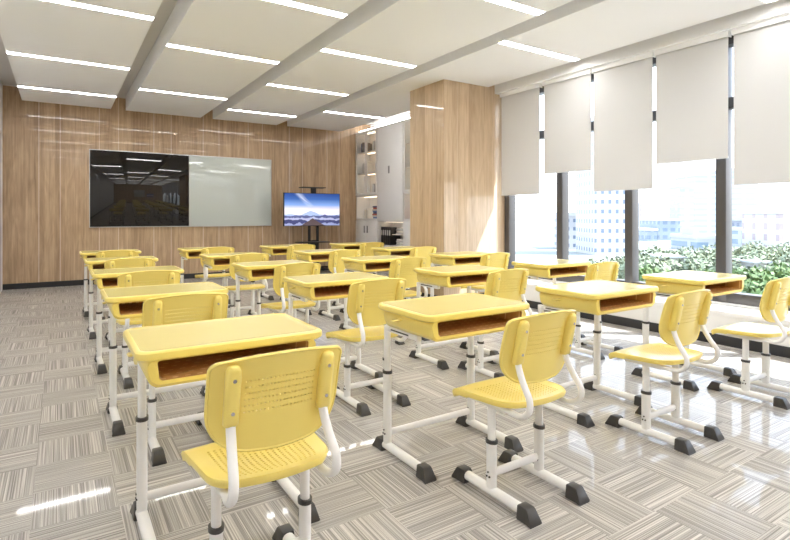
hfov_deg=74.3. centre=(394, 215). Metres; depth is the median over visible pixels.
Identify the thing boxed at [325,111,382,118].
ceiling light
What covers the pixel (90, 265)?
compartment
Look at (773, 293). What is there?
socket
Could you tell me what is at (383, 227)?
binder
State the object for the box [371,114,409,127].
wall
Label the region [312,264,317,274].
socket
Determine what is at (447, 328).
tray
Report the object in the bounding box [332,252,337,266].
socket
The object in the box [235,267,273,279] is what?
tray
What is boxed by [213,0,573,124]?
ceiling panel
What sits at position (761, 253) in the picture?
tree
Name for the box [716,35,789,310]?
window
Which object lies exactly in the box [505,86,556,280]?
window
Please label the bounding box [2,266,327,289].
baseboard
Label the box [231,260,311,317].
school desk
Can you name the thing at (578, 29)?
ceiling panel
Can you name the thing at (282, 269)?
bracket
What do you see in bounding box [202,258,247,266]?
tray
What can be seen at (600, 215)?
tower building
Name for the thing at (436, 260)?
tray
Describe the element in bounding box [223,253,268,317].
chair
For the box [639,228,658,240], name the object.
tower building
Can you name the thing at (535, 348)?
chair
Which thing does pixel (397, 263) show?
socket
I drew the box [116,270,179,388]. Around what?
chair
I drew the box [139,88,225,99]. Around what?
ceiling light
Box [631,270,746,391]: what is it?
school desk
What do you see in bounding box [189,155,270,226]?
whiteboard
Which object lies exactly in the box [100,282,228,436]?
school desk
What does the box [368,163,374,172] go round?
book
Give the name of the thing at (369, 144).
book
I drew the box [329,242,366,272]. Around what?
school desk
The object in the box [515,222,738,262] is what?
ground
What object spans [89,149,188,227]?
chalkboard
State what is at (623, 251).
tree
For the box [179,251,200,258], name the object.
tray
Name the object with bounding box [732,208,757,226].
tower building
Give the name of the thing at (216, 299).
bracket
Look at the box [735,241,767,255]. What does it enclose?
tree
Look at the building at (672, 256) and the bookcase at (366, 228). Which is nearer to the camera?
the bookcase at (366, 228)
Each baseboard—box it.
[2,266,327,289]
[522,300,789,357]
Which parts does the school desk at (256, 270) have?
leg, leg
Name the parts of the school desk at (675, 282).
leg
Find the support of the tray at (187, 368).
on the school desk at (176, 353)
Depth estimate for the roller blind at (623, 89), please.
6.45 m
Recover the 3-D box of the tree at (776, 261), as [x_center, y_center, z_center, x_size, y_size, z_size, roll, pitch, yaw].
[36.607,7.601,50.006,8.024,7.418,7.601,0,0,1]
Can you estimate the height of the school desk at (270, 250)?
0.830 m
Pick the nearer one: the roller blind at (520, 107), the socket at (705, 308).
the socket at (705, 308)
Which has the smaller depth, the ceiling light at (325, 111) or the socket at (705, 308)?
the socket at (705, 308)
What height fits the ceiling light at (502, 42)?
0.086 m
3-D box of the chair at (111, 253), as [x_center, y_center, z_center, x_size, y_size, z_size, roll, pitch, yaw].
[-3.562,0.861,6.640,0.469,0.878,0.515,0,0,-33]
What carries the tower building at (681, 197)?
on the ground
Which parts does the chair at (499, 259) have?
backrest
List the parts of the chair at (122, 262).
leg, backrest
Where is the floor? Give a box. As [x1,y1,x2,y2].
[0,270,789,539]
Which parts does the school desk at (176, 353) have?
leg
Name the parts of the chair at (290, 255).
backrest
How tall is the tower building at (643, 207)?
18.834 m
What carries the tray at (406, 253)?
on the school desk at (398, 250)
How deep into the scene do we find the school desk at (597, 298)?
3.43 m
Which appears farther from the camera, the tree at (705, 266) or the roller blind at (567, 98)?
the tree at (705, 266)
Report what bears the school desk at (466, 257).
on the floor
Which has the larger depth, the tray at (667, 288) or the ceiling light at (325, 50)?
the ceiling light at (325, 50)
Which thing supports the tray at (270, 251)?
on the school desk at (270, 250)
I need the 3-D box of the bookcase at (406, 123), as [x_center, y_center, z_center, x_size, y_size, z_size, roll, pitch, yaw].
[0.627,-0.380,10.838,0.422,3.360,1.015,0,0,-33]
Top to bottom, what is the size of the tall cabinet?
3.360 m
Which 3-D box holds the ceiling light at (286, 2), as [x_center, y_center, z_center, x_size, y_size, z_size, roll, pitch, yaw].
[-1.082,-2.072,4.916,1.366,0.086,0.108,0,0,-33]
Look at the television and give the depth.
11.72 m
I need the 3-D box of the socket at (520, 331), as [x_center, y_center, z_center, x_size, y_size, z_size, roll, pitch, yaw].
[0.544,0.547,2.256,0.047,0.196,0.077,0,0,-33]
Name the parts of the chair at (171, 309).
leg, backrest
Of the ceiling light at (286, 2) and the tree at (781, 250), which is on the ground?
the tree at (781, 250)
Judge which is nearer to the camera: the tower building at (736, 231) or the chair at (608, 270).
the chair at (608, 270)
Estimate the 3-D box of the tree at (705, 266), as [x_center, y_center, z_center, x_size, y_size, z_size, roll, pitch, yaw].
[30.753,7.792,49.994,8.024,7.033,7.601,0,0,-11]
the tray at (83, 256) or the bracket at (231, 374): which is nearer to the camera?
the bracket at (231, 374)
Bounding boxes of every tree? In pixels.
[583,257,604,263]
[597,255,624,267]
[603,251,639,261]
[617,254,675,278]
[620,248,683,270]
[623,245,683,259]
[624,264,672,281]
[672,245,704,258]
[674,253,705,270]
[677,255,714,270]
[687,260,745,273]
[692,244,715,255]
[700,252,738,263]
[705,269,771,281]
[708,246,754,257]
[709,255,768,270]
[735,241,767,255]
[735,262,789,290]
[739,247,789,265]
[741,275,789,294]
[744,245,787,257]
[747,255,789,276]
[770,241,789,255]
[770,248,789,265]
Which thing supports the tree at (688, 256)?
on the ground
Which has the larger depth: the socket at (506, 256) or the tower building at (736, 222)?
the tower building at (736, 222)
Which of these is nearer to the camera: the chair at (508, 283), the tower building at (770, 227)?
the chair at (508, 283)
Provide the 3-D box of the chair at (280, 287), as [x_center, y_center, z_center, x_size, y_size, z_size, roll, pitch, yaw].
[-0.969,0.861,4.895,0.469,0.878,0.515,0,0,-33]
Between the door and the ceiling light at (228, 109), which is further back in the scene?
the ceiling light at (228, 109)
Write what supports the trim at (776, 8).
attached to the wall
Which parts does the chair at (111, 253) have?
backrest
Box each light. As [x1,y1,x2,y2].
[7,52,129,69]
[18,86,115,96]
[47,0,153,19]
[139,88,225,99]
[167,44,278,63]
[228,109,295,116]
[267,84,345,95]
[269,0,346,16]
[321,49,414,67]
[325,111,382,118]
[360,117,409,131]
[489,0,542,14]
[500,41,578,60]
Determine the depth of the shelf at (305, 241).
11.73 m
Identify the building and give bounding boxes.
[552,212,575,249]
[576,116,624,254]
[639,203,648,227]
[639,212,680,240]
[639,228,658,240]
[640,253,689,267]
[668,185,694,233]
[670,227,715,250]
[675,174,715,233]
[708,168,757,217]
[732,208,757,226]
[732,227,741,246]
[732,258,771,268]
[740,210,789,249]
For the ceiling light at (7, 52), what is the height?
0.086 m
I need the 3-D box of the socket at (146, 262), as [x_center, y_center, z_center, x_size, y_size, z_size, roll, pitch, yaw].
[-2.564,0.547,5.375,0.047,0.196,0.077,0,0,-33]
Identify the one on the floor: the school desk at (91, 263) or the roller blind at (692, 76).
the school desk at (91, 263)
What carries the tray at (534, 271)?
on the school desk at (544, 268)
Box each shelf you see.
[295,241,328,242]
[299,187,325,188]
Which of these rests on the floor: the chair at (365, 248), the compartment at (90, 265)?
the chair at (365, 248)
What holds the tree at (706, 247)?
on the ground
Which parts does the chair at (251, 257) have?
leg, seat, backrest, leg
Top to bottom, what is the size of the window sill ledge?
0.043 m
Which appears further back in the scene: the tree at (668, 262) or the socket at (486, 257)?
the tree at (668, 262)
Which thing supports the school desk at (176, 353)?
on the floor
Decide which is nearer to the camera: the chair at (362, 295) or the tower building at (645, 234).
the chair at (362, 295)
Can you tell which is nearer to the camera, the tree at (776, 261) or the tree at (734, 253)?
the tree at (776, 261)
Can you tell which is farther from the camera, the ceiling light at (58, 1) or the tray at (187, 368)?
the ceiling light at (58, 1)
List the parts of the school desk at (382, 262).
leg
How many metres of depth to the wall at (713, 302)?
5.56 m
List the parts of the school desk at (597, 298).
leg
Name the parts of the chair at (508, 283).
leg, backrest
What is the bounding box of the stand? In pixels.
[295,187,328,270]
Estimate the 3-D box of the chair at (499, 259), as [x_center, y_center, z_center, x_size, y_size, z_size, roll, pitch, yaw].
[1.096,0.861,6.223,0.469,0.878,0.515,0,0,-33]
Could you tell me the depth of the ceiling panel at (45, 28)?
6.15 m
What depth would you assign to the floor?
2.82 m
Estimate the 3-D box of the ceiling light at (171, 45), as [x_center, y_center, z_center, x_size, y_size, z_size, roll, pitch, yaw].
[-2.126,-2.072,6.539,1.366,0.086,0.108,0,0,-33]
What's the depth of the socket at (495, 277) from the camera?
4.11 m
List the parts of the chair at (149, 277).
leg, seat, backrest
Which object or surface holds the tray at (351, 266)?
on the school desk at (382, 262)
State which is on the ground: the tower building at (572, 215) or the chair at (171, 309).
the tower building at (572, 215)
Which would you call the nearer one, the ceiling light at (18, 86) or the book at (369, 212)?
the ceiling light at (18, 86)
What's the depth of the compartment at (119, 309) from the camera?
3.09 m
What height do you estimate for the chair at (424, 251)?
0.878 m
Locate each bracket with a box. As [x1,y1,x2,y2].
[222,365,241,427]
[315,350,334,407]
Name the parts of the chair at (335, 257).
leg, backrest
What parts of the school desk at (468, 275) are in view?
leg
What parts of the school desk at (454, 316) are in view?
leg, leg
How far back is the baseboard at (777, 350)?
5.36 m
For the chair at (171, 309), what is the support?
on the floor
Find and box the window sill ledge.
[527,279,789,324]
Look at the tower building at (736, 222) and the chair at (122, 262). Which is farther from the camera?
the tower building at (736, 222)
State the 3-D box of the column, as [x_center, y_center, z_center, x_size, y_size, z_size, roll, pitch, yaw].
[1.080,-0.575,8.476,1.415,3.750,0.890,0,0,-33]
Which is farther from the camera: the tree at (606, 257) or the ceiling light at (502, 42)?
the tree at (606, 257)
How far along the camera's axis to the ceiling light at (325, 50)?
6.69 m
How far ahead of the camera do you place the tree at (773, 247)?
74.35 m
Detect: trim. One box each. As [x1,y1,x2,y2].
[495,0,789,94]
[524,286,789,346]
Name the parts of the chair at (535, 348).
leg, seat, backrest, leg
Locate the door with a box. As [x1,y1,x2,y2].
[0,130,0,292]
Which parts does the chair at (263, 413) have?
leg, seat, backrest, leg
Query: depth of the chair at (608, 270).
4.91 m
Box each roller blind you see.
[500,83,541,195]
[542,69,593,173]
[592,51,655,191]
[654,30,731,163]
[731,13,789,184]
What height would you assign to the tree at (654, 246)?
7.418 m
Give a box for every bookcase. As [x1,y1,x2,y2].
[356,127,378,271]
[403,118,409,245]
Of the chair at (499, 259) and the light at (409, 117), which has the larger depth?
the light at (409, 117)
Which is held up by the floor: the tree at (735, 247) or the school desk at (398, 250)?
the school desk at (398, 250)
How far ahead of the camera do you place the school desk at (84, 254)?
7.02 m
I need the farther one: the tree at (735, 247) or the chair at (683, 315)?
the tree at (735, 247)
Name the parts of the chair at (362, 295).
leg, seat, backrest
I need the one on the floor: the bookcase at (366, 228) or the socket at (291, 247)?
the bookcase at (366, 228)
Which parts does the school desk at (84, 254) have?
leg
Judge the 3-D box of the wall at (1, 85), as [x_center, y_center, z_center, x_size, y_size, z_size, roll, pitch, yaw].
[-6.529,-0.575,8.398,0.200,3.750,1.690,0,0,-33]
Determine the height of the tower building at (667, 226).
13.197 m
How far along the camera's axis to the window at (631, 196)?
6.53 m
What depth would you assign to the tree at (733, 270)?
28.70 m
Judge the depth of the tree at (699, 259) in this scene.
55.31 m
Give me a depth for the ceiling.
7.56 m
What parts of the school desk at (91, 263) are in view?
leg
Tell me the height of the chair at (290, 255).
0.878 m
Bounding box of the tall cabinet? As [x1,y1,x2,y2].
[377,120,403,273]
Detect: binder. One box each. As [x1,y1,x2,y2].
[381,227,382,242]
[383,227,384,244]
[385,227,386,244]
[387,227,388,244]
[389,227,400,244]
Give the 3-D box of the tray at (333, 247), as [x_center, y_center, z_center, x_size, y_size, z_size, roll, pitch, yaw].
[-0.718,0.553,8.979,0.700,0.099,0.443,0,0,-33]
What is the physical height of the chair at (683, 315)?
0.878 m
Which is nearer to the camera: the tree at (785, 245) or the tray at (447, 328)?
the tray at (447, 328)
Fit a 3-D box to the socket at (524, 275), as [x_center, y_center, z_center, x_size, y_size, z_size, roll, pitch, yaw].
[1.061,0.547,4.294,0.047,0.196,0.077,0,0,-33]
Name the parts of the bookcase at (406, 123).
glass door, door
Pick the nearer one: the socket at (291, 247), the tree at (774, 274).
the socket at (291, 247)
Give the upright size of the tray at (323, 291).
0.099 m
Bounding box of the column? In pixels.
[410,79,504,295]
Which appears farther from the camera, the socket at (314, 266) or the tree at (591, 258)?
the tree at (591, 258)
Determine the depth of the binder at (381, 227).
12.01 m
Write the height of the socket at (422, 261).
0.196 m
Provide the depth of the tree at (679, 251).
79.23 m
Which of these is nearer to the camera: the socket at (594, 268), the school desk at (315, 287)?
the school desk at (315, 287)
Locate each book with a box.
[367,210,372,217]
[368,143,371,150]
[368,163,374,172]
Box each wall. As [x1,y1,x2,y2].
[0,81,2,290]
[3,85,370,283]
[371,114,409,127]
[538,278,789,313]
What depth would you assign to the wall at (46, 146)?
10.19 m
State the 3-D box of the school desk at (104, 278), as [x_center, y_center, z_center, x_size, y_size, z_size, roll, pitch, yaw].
[-2.288,0.885,4.620,0.717,0.830,0.586,0,0,-33]
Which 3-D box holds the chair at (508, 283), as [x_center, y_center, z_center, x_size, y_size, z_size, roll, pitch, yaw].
[0.840,0.861,4.352,0.469,0.878,0.515,0,0,-33]
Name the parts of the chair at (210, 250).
seat, backrest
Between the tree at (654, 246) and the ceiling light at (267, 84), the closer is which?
the ceiling light at (267, 84)
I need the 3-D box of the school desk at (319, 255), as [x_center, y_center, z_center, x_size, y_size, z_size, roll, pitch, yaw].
[-0.999,0.885,7.155,0.717,0.830,0.586,0,0,-33]
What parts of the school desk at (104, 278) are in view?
leg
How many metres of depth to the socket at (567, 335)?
2.40 m
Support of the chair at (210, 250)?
on the floor
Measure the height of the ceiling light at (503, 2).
0.086 m
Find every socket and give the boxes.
[110,261,114,267]
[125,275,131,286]
[144,260,148,266]
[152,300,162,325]
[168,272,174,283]
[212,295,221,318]
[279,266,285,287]
[290,246,293,258]
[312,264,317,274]
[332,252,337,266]
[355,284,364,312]
[362,244,365,255]
[394,260,400,277]
[395,281,403,299]
[420,259,424,267]
[484,255,489,265]
[491,273,500,296]
[504,254,509,269]
[512,320,529,364]
[519,271,527,293]
[560,313,576,354]
[591,265,598,279]
[611,263,618,280]
[668,296,683,330]
[698,292,712,324]
[767,282,781,309]
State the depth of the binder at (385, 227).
11.87 m
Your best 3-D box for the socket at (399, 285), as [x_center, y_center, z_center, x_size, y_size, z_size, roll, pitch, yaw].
[0.029,0.547,3.630,0.047,0.196,0.077,0,0,-33]
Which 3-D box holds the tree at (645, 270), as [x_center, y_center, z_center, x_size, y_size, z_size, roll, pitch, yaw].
[24.731,7.851,47.452,7.067,6.914,8.280,0,0,-20]
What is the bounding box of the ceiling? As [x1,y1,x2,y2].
[0,0,409,124]
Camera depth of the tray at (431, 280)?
4.53 m
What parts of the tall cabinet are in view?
door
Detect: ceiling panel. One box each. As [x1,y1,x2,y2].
[0,0,161,108]
[126,0,367,117]
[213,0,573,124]
[287,0,775,130]
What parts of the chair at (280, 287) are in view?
seat, backrest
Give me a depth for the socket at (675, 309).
2.90 m
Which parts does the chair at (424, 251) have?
backrest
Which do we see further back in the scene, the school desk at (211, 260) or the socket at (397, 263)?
the school desk at (211, 260)
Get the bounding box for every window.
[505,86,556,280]
[557,74,624,281]
[625,57,715,300]
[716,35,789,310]
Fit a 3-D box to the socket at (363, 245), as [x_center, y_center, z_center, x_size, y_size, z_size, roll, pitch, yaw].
[-0.495,0.547,8.412,0.047,0.196,0.077,0,0,-33]
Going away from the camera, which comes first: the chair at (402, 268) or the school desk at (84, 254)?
the chair at (402, 268)
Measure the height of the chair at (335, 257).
0.878 m
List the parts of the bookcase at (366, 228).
glass door, door, shelf, glass door, door, panel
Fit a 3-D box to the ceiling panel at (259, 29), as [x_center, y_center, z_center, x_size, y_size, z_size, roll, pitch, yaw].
[-1.031,-2.163,4.836,1.377,0.275,13.150,0,0,-33]
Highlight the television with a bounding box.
[283,192,339,225]
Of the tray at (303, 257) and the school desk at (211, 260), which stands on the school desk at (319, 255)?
the tray at (303, 257)
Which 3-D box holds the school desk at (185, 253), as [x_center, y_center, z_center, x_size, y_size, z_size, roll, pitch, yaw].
[-2.807,0.885,7.698,0.717,0.830,0.586,0,0,-33]
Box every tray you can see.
[80,254,138,258]
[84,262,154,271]
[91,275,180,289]
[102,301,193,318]
[127,340,315,386]
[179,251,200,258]
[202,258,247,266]
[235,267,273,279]
[262,248,286,254]
[287,283,349,300]
[296,254,328,261]
[331,246,359,249]
[344,261,390,271]
[373,250,409,256]
[384,310,525,341]
[417,273,487,287]
[431,256,480,265]
[514,266,587,277]
[539,292,655,314]
[645,280,743,296]
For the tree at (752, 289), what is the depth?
25.73 m
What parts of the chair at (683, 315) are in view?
leg, seat, leg, backrest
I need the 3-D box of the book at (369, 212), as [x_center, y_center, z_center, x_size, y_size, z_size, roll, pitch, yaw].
[-0.574,-0.044,12.688,0.200,0.204,0.045,0,0,-33]
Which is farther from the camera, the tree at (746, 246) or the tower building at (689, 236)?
the tower building at (689, 236)
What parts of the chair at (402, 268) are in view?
backrest, seat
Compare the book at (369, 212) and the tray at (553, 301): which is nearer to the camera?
the tray at (553, 301)
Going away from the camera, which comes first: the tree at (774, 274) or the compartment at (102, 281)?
the compartment at (102, 281)
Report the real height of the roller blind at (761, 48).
1.615 m
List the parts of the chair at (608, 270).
leg, backrest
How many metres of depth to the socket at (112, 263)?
5.18 m
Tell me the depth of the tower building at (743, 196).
329.98 m
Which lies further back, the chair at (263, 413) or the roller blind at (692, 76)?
the roller blind at (692, 76)
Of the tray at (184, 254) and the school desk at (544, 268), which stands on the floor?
the school desk at (544, 268)
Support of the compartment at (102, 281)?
on the school desk at (104, 278)
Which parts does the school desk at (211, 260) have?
leg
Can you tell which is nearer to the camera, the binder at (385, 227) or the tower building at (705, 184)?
the binder at (385, 227)
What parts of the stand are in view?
post, post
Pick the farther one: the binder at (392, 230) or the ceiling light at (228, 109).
the binder at (392, 230)
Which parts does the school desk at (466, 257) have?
leg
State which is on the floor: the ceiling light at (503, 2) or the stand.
the stand
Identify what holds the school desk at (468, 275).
on the floor
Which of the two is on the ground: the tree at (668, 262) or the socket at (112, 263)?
the tree at (668, 262)
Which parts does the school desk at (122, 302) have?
leg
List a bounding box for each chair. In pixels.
[94,250,136,319]
[101,258,153,344]
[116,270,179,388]
[133,292,228,466]
[181,345,341,539]
[195,247,234,307]
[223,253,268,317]
[261,262,320,323]
[280,244,315,300]
[318,249,360,320]
[326,278,410,416]
[359,242,383,255]
[386,257,428,344]
[406,246,436,298]
[451,310,589,528]
[458,268,532,377]
[461,252,509,292]
[571,261,622,359]
[605,289,723,455]
[707,277,789,409]
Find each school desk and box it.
[79,249,140,316]
[83,256,157,339]
[90,266,183,373]
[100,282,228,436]
[123,313,321,539]
[177,247,230,303]
[199,252,256,314]
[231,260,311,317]
[259,244,297,299]
[283,272,388,378]
[293,249,344,314]
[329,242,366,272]
[339,255,404,329]
[371,246,414,298]
[372,293,529,483]
[409,264,503,369]
[429,251,488,296]
[511,259,590,337]
[534,280,658,427]
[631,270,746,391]
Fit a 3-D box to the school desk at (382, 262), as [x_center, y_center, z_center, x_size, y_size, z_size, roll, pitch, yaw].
[-0.223,0.885,5.948,0.717,0.830,0.586,0,0,-33]
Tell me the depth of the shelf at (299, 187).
11.80 m
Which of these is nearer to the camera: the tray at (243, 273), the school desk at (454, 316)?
the school desk at (454, 316)
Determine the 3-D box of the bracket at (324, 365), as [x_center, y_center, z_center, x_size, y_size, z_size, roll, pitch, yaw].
[-0.236,0.547,1.754,0.047,0.196,0.077,0,0,-33]
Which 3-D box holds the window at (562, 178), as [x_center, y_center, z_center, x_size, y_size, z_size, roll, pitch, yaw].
[2.670,-0.502,7.072,0.139,2.865,1.075,0,0,-33]
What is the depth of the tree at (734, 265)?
51.41 m
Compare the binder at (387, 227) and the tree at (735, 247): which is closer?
the binder at (387, 227)
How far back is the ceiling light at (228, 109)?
10.31 m
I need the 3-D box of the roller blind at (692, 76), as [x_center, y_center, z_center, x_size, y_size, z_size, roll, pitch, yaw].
[3.283,-1.270,5.785,0.080,1.330,0.807,0,0,-33]
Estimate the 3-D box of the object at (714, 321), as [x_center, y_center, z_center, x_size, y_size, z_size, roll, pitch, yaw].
[3.836,1.150,4.776,0.379,0.300,8.285,0,0,-33]
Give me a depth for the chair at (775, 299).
3.71 m
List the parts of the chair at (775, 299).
leg, seat, leg, backrest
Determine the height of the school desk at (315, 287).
0.830 m
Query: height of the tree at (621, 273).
7.256 m
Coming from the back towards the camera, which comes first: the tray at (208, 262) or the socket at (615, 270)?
the tray at (208, 262)

